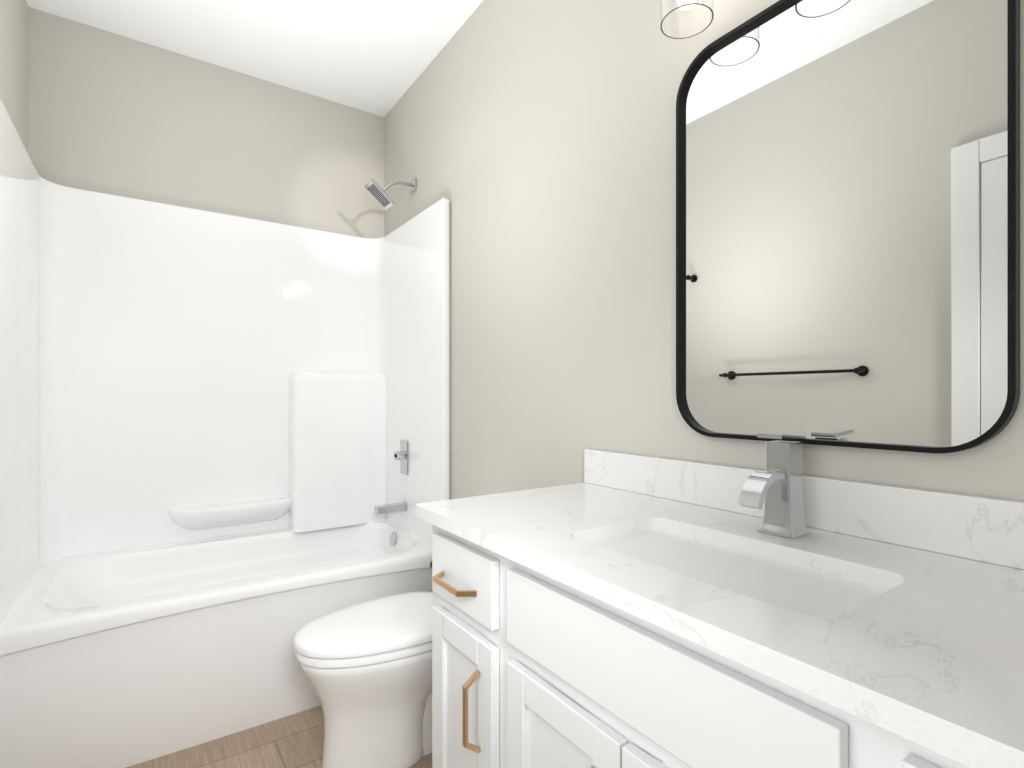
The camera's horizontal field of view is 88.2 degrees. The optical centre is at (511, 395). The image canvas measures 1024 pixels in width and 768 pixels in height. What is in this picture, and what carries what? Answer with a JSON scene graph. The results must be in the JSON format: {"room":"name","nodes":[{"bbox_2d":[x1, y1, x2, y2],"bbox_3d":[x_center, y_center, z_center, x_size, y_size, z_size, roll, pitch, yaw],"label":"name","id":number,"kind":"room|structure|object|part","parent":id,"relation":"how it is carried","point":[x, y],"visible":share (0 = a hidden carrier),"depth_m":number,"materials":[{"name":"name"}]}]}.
{"room":"bathroom","nodes":[
{"label":"bathroom","id":0,"kind":"room"},
{"bbox_2d":[0,0,27,152],"bbox_3d":[-1.068,-0.209,0.731,0.120,2.780,3.420,0,0,-35],"label":"wall","id":1,"kind":"structure","parent":0,"point":[14,56],"depth_m":1.97,"materials":[{"name":"grey paint"}]},
{"bbox_2d":[28,7,383,238],"bbox_3d":[-1.396,-0.209,2.655,1.764,2.780,0.120,0,0,-35],"label":"wall","id":2,"kind":"structure","parent":0,"point":[110,113],"depth_m":2.50,"materials":[{"name":"grey paint"}]},
{"bbox_2d":[26,0,483,116],"bbox_3d":[-0.425,-1.629,1.247,1.764,0.060,3.540,0,0,-35],"label":"ceiling","id":3,"kind":"structure","parent":0,"point":[376,57],"depth_m":2.34,"materials":[{"name":"white paint"}]},
{"bbox_2d":[126,705,431,767],"bbox_3d":[-0.425,1.211,1.247,1.764,0.060,3.540,0,0,-35],"label":"floor","id":4,"kind":"structure","parent":0,"point":[295,740],"depth_m":1.76,"materials":[{"name":"brown wood"}]},
{"bbox_2d":[0,99,449,767],"bbox_3d":[-1.115,0.156,2.247,1.520,2.050,0.866,0,0,-35],"label":"shower","id":5,"kind":"object","parent":4,"relation":"on","point":[224,455],"visible":0.88,"depth_m":2.32,"materials":[{"name":"white plastic"}]},
{"bbox_2d":[0,512,449,767],"bbox_3d":[-1.115,0.926,2.247,1.520,0.510,0.866,0,0,-35],"label":"tub","id":6,"kind":"object","parent":5,"relation":"in","point":[126,655],"depth_m":1.82,"materials":[{"name":"white plastic"}]},
{"bbox_3d":[-0.603,0.560,2.625,0.150,0.038,0.052,0,0,-35],"label":"spout","id":7,"kind":"part","parent":5,"relation":"part of","materials":[{"name":"silver metal"}]},
{"bbox_2d":[293,591,432,767],"bbox_3d":[-0.342,0.819,1.796,0.751,0.725,0.450,0,0,-35],"label":"toilet","id":8,"kind":"object","parent":4,"relation":"on","point":[366,666],"visible":0.54,"depth_m":1.62,"materials":[{"name":"white ceramic"}]},
{"bbox_3d":[-0.420,0.743,1.743,0.562,0.038,0.378,0,0,-35],"label":"lid","id":9,"kind":"part","parent":8,"relation":"part of","materials":[{"name":"white plastic"}]},
{"bbox_2d":[416,513,1007,767],"bbox_3d":[0.365,0.738,0.916,0.594,0.885,1.316,0,0,-35],"label":"bathroom vanity","id":10,"kind":"object","parent":4,"relation":"on","point":[626,610],"depth_m":0.79,"materials":[{"name":"white paint"},{"name":"white veined quartz"},{"name":"brushed brass"}]},
{"bbox_2d":[416,481,1023,767],"bbox_3d":[0.376,0.281,0.913,0.579,0.030,1.330,0,0,-35],"label":"countertop","id":11,"kind":"structure","parent":10,"relation":"on","point":[940,652],"depth_m":0.67,"materials":[{"name":"white stone"}]},
{"bbox_2d":[580,521,899,620],"bbox_3d":[0.343,0.370,0.894,0.330,0.173,0.535,0,0,-35],"label":"sink","id":12,"kind":"object","parent":11,"relation":"in","point":[818,588],"depth_m":0.90,"materials":[{"name":"white ceramic"}]},
{"bbox_2d":[736,433,811,536],"bbox_3d":[0.490,0.169,0.998,0.157,0.193,0.067,0,0,-35],"label":"faucet","id":13,"kind":"object","parent":11,"relation":"on","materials":[{"name":"silver metal"}]},
{"bbox_2d":[384,0,1023,501],"bbox_3d":[0.285,-0.209,1.664,0.120,2.780,3.420,0,0,-35],"label":"wall","id":14,"kind":"structure","parent":0,"point":[532,142],"depth_m":1.71,"materials":[{"name":"grey paint"}]},
{"bbox_2d":[364,178,415,209],"bbox_3d":[-0.600,-1.016,2.627,0.241,0.167,0.100,0,0,-35],"label":"shower head","id":15,"kind":"object","parent":14,"relation":"attached to","point":[379,194],"visible":1,"depth_m":2.60},
{"bbox_3d":[-0.579,-1.032,2.642,0.173,0.091,0.028,0,0,-35],"label":"arm","id":16,"kind":"part","parent":15,"relation":"part of"},
{"bbox_2d":[660,0,713,38],"bbox_3d":[0.540,-0.999,1.044,0.161,0.290,0.546,0,0,-35],"label":"sconce","id":17,"kind":"object","parent":14,"relation":"attached to","point":[681,19],"visible":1,"depth_m":1.25,"materials":[{"name":"clear glass"}]},
{"bbox_2d":[584,449,1023,568],"bbox_3d":[0.606,0.215,1.072,0.020,0.102,1.330,0,0,-35],"label":"backsplash","id":18,"kind":"structure","parent":14,"relation":"attached to","point":[982,528],"depth_m":0.97,"materials":[{"name":"white stone"}]},
{"bbox_2d":[676,0,1019,453],"bbox_3d":[0.602,-0.366,1.076,0.024,0.929,0.632,0,0,-35],"label":"mirror","id":19,"kind":"object","parent":14,"relation":"attached to","point":[847,223],"visible":0.9,"depth_m":1.01,"materials":[{"name":"black mirror"}]}
]}

